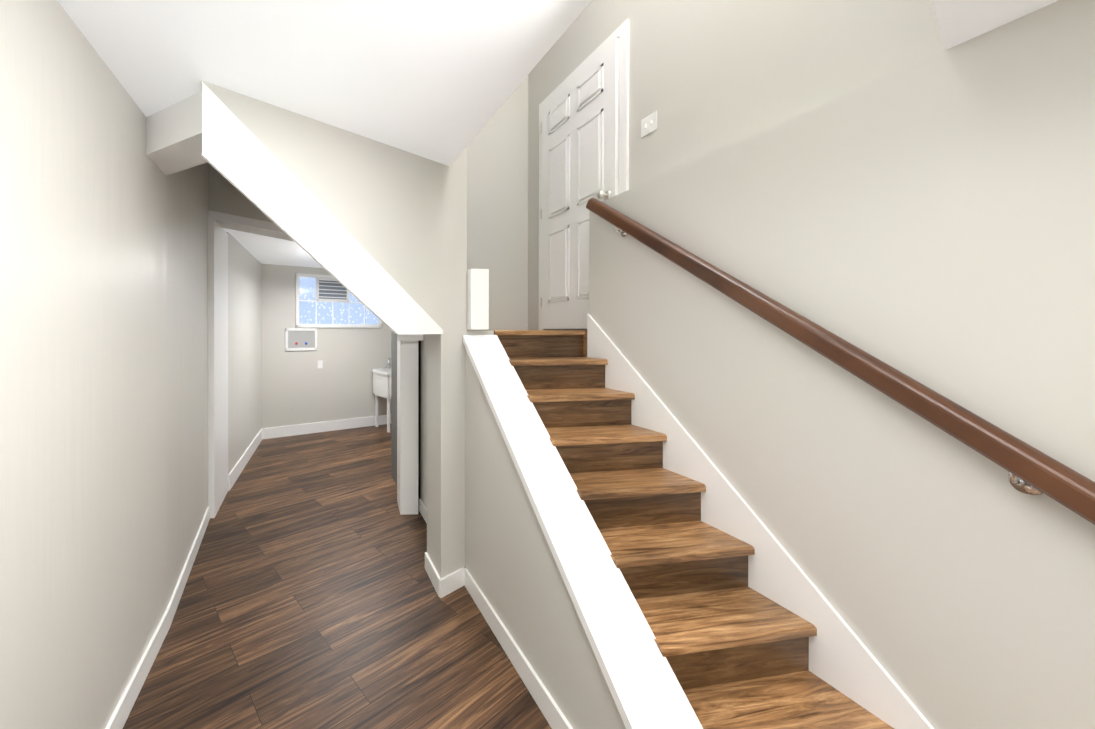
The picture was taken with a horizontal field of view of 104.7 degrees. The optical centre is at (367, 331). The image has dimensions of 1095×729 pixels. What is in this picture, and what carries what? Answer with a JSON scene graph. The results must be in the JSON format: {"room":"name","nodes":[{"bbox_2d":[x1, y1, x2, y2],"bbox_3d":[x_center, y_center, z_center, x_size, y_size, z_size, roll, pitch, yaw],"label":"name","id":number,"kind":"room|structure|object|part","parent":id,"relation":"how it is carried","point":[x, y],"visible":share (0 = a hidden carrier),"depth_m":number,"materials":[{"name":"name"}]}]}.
{"room":"basement stairway hall","nodes":[
{"label":"basement stairway hall","id":0,"kind":"room"},
{"bbox_2d":[0,0,261,728],"bbox_3d":[-1.276,-0.125,2.351,0.330,3.700,10.600,0,0,-9],"label":"wall","id":1,"kind":"structure","parent":0,"point":[103,362],"depth_m":1.50,"materials":[{"name":"grey paint"}]},
{"bbox_2d":[105,506,209,728],"bbox_3d":[-0.927,1.674,0.380,0.116,0.115,6.586,0,0,-9],"label":"baseboard","id":2,"kind":"structure","parent":1,"relation":"attached to","point":[120,715],"depth_m":2.07,"materials":[{"name":"white wood"}]},
{"bbox_2d":[228,429,261,490],"bbox_3d":[-1.596,1.629,5.272,0.016,0.170,2.024,0,0,-5],"label":"baseboard","id":3,"kind":"structure","parent":1,"relation":"attached to","point":[237,469],"depth_m":4.92,"materials":[{"name":"white wood"}]},
{"bbox_2d":[208,218,227,517],"bbox_3d":[-1.491,0.333,3.941,0.055,2.772,0.635,0,0,-9],"label":"door frame","id":4,"kind":"structure","parent":0,"point":[217,363],"depth_m":3.76,"materials":[{"name":"white wood"}]},
{"bbox_2d":[209,164,294,241],"bbox_3d":[-0.534,-0.986,3.824,2.013,1.990,0.300,0,0,-2],"label":"wall","id":5,"kind":"structure","parent":0,"point":[226,196],"depth_m":3.65,"materials":[{"name":"paint"}]},
{"bbox_2d":[208,210,285,233],"bbox_3d":[-1.040,-1.006,3.655,0.872,0.238,0.020,0,0,-2],"label":"trim","id":6,"kind":"structure","parent":5,"relation":"attached to","point":[244,221],"depth_m":3.64,"materials":[{"name":"grey paint"}]},
{"bbox_2d":[223,228,322,267],"bbox_3d":[-0.339,-1.188,5.950,3.250,0.200,3.750,0,0,-9],"label":"ceiling","id":7,"kind":"structure","parent":0,"point":[261,249],"depth_m":5.24,"materials":[{"name":"white paint"}]},
{"bbox_2d":[201,153,395,333],"bbox_3d":[-0.389,-0.772,2.778,1.654,1.581,2.016,0,0,-9],"label":"soffit","id":8,"kind":"structure","parent":0,"point":[292,238],"depth_m":1.95,"materials":[{"name":"white paint"}]},
{"bbox_2d":[201,80,440,326],"bbox_3d":[-0.127,-0.991,2.184,1.523,1.967,0.086,0,0,-35],"label":"wall","id":9,"kind":"structure","parent":0,"point":[380,202],"depth_m":2.23,"materials":[{"name":"paint"}]},
{"bbox_2d":[202,82,442,333],"bbox_3d":[-0.114,-0.532,2.130,1.480,1.095,0.015,0,0,-35],"label":"trim","id":10,"kind":"structure","parent":9,"relation":"attached to","point":[243,158],"depth_m":1.97,"materials":[{"name":"white paint"}]},
{"bbox_2d":[397,334,422,340],"bbox_3d":[0.501,0.025,3.701,0.450,0.110,0.030,0,0,-2],"label":"trim","id":11,"kind":"structure","parent":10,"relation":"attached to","point":[409,337],"depth_m":3.68,"materials":[{"name":"white wood"}]},
{"bbox_2d":[57,0,590,165],"bbox_3d":[0.071,-1.227,-0.138,1.740,0.280,5.285,0,0,-9],"label":"ceiling","id":12,"kind":"structure","parent":0,"point":[439,81],"depth_m":1.55,"materials":[{"name":"white paint"}]},
{"bbox_2d":[146,91,206,175],"bbox_3d":[-0.959,-1.139,2.031,0.345,0.470,0.560,0,0,-9],"label":"beam","id":13,"kind":"structure","parent":12,"relation":"attached to","point":[173,138],"depth_m":1.93,"materials":[{"name":"white paint"}]},
{"bbox_2d":[261,264,390,427],"bbox_3d":[-0.212,0.208,7.106,3.400,3.000,0.150,0,0,-27],"label":"wall","id":14,"kind":"structure","parent":0,"point":[299,387],"depth_m":6.64,"materials":[{"name":"paint"}]},
{"bbox_2d":[285,328,316,350],"bbox_3d":[-1.106,0.122,6.557,0.550,0.375,0.021,0,0,-27],"label":"washer outlet box","id":15,"kind":"object","parent":14,"relation":"attached to","point":[300,339],"visible":0.98,"depth_m":6.55,"materials":[{"name":"white plastic"}]},
{"bbox_2d":[318,360,322,367],"bbox_3d":[-0.814,0.552,6.713,0.090,0.135,0.009,0,0,-27],"label":"duplex electrical outlet","id":16,"kind":"object","parent":14,"relation":"attached to","point":[320,363],"visible":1,"depth_m":6.71,"materials":[{"name":"white plastic"}]},
{"bbox_2d":[262,414,390,438],"bbox_3d":[-0.220,1.623,7.014,3.300,0.170,0.016,0,0,-27],"label":"baseboard","id":17,"kind":"structure","parent":14,"relation":"attached to","point":[289,430],"depth_m":6.72,"materials":[{"name":"white wood"}]},
{"bbox_2d":[296,273,381,327],"bbox_3d":[-0.470,-0.525,6.870,1.610,0.898,0.031,0,0,-27],"label":"window","id":18,"kind":"structure","parent":14,"relation":"in","point":[326,301],"depth_m":6.75,"materials":[{"name":"blue glass"}]},
{"bbox_2d":[123,424,551,728],"bbox_3d":[0.242,1.784,2.585,3.400,0.120,10.600,0,0,-9],"label":"floor","id":19,"kind":"structure","parent":0,"point":[310,598],"depth_m":2.34,"materials":[{"name":"brown wood"}]},
{"bbox_2d":[372,358,390,431],"bbox_3d":[0.486,1.093,7.013,0.640,1.230,0.590,0,0,-27],"label":"sink","id":20,"kind":"object","parent":19,"relation":"on","point":[381,382],"visible":0.5,"depth_m":6.87,"materials":[{"name":"white plastic"}]},
{"bbox_2d":[397,341,417,514],"bbox_3d":[0.387,0.864,3.856,0.170,1.710,0.300,0,0,-2],"label":"post","id":21,"kind":"object","parent":19,"relation":"on","point":[407,426],"visible":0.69,"depth_m":3.71,"materials":[{"name":"white paint"}]},
{"bbox_2d":[494,330,893,728],"bbox_3d":[1.415,0.857,2.172,0.896,1.736,3.453,0,0,-9],"label":"stairs","id":22,"kind":"structure","parent":19,"relation":"on","point":[733,647],"depth_m":1.73,"materials":[{"name":"brown wood"}]},
{"bbox_2d":[391,330,396,484],"bbox_3d":[0.362,0.848,4.308,0.050,1.740,0.780,0,0,-9],"label":"wall","id":23,"kind":"structure","parent":0,"point":[394,405],"depth_m":4.52,"materials":[{"name":"grey paint"}]},
{"bbox_2d":[418,341,420,476],"bbox_3d":[0.558,0.846,4.691,0.450,1.740,0.080,0,0,-9],"label":"wall","id":24,"kind":"structure","parent":0,"point":[419,408],"depth_m":4.66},
{"bbox_2d":[427,146,466,577],"bbox_3d":[0.564,-0.927,2.729,0.223,5.300,0.310,0,0,-9],"label":"wall","id":25,"kind":"structure","parent":0,"point":[446,451],"depth_m":2.64,"materials":[{"name":"paint"}]},
{"bbox_2d":[425,552,439,595],"bbox_3d":[0.446,1.666,2.718,0.016,0.115,0.315,0,0,-9],"label":"baseboard","id":26,"kind":"structure","parent":25,"relation":"attached to","point":[432,572],"depth_m":2.70,"materials":[{"name":"white wood"}]},
{"bbox_2d":[439,566,465,597],"bbox_3d":[0.575,1.666,2.631,0.266,0.115,0.020,0,0,-35],"label":"baseboard","id":27,"kind":"structure","parent":25,"relation":"attached to","point":[451,582],"depth_m":2.60,"materials":[{"name":"white wood"}]},
{"bbox_2d":[467,269,488,329],"bbox_3d":[0.751,-0.222,2.699,0.127,0.410,0.090,0,0,-9],"label":"trim","id":28,"kind":"structure","parent":25,"relation":"attached to","point":[477,299],"depth_m":2.66,"materials":[{"name":"white paint"}]},
{"bbox_2d":[467,75,527,329],"bbox_3d":[1.025,-1.801,3.928,1.150,3.560,0.150,0,0,-9],"label":"wall","id":29,"kind":"structure","parent":0,"point":[497,196],"depth_m":3.90,"materials":[{"name":"paint"}]},
{"bbox_2d":[421,330,625,728],"bbox_3d":[0.823,0.858,2.380,0.210,1.734,2.870,0,0,-9],"label":"wall","id":30,"kind":"structure","parent":0,"point":[511,566],"depth_m":2.02,"materials":[{"name":"paint"}]},
{"bbox_2d":[419,499,426,522],"bbox_3d":[0.565,1.664,3.345,0.016,0.115,0.890,0,0,-9],"label":"baseboard","id":31,"kind":"structure","parent":30,"relation":"attached to","point":[422,509],"depth_m":3.65,"materials":[{"name":"white wood"}]},
{"bbox_2d":[464,568,572,728],"bbox_3d":[0.791,1.669,1.829,0.016,0.115,1.783,0,0,-9],"label":"baseboard","id":32,"kind":"structure","parent":30,"relation":"attached to","point":[553,714],"depth_m":1.99,"materials":[{"name":"white wood"}]},
{"bbox_2d":[463,335,702,728],"bbox_3d":[0.904,0.857,1.802,0.244,1.666,1.822,0,0,-9],"label":"trim","id":33,"kind":"structure","parent":30,"relation":"on","point":[645,688],"depth_m":1.64,"materials":[{"name":"white wood"}]},
{"bbox_2d":[528,0,944,329],"bbox_3d":[1.849,-0.927,2.816,0.150,5.300,10.600,0,0,-9],"label":"wall","id":34,"kind":"structure","parent":0,"point":[707,77],"depth_m":2.10,"materials":[{"name":"paint"}]},
{"bbox_2d":[540,38,618,328],"bbox_3d":[1.653,-1.046,3.209,0.115,2.040,0.897,0,0,-9],"label":"door","id":35,"kind":"structure","parent":34,"relation":"in","point":[580,139],"depth_m":3.18,"materials":[{"name":"white wood"}]},
{"bbox_3d":[1.612,-1.083,3.649,0.014,1.710,0.014,0,0,-9],"label":"door hinge","id":36,"kind":"part","parent":35,"relation":"part of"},
{"bbox_3d":[1.691,-0.985,2.832,0.079,0.064,0.064,0,0,-9],"label":"knob","id":37,"kind":"part","parent":35,"relation":"part of","materials":[{"name":"silver metal"}]},
{"bbox_2d":[539,19,628,329],"bbox_3d":[1.703,-1.079,3.210,0.020,2.129,1.039,0,0,-9],"label":"door frame","id":38,"kind":"structure","parent":34,"relation":"attached to","point":[621,32],"depth_m":2.75,"materials":[{"name":"white wood"}]},
{"bbox_2d":[641,111,656,137],"bbox_3d":[1.806,-1.336,2.535,0.016,0.116,0.116,0,0,-9],"label":"light switch","id":39,"kind":"object","parent":34,"relation":"attached to","point":[648,124],"visible":1,"depth_m":2.53,"materials":[{"name":"white plastic"}]},
{"bbox_2d":[589,0,1094,728],"bbox_3d":[2.066,0.427,0.183,0.200,2.610,5.320,0,0,-9],"label":"wall","id":40,"kind":"structure","parent":0,"point":[927,222],"depth_m":1.28,"materials":[{"name":"paint"}]},
{"bbox_2d":[587,314,933,728],"bbox_3d":[1.738,0.800,1.652,0.014,1.853,2.320,0,0,-9],"label":"trim","id":41,"kind":"structure","parent":40,"relation":"attached to","point":[843,659],"depth_m":1.69,"materials":[{"name":"white wood"}]},
{"bbox_2d":[586,198,1094,524],"bbox_3d":[1.717,0.002,1.518,0.094,1.813,2.414,0,0,-9],"label":"handrail","id":42,"kind":"object","parent":40,"relation":"attached to","point":[1030,469],"visible":1,"depth_m":1.26,"materials":[{"name":"brown wood"}]},
{"bbox_2d":[932,0,1058,49],"bbox_3d":[1.565,-1.120,-0.696,1.050,0.490,3.740,0,0,-9],"label":"soffit","id":43,"kind":"structure","parent":0,"point":[960,21],"depth_m":1.09,"materials":[{"name":"white paint"}]}
]}

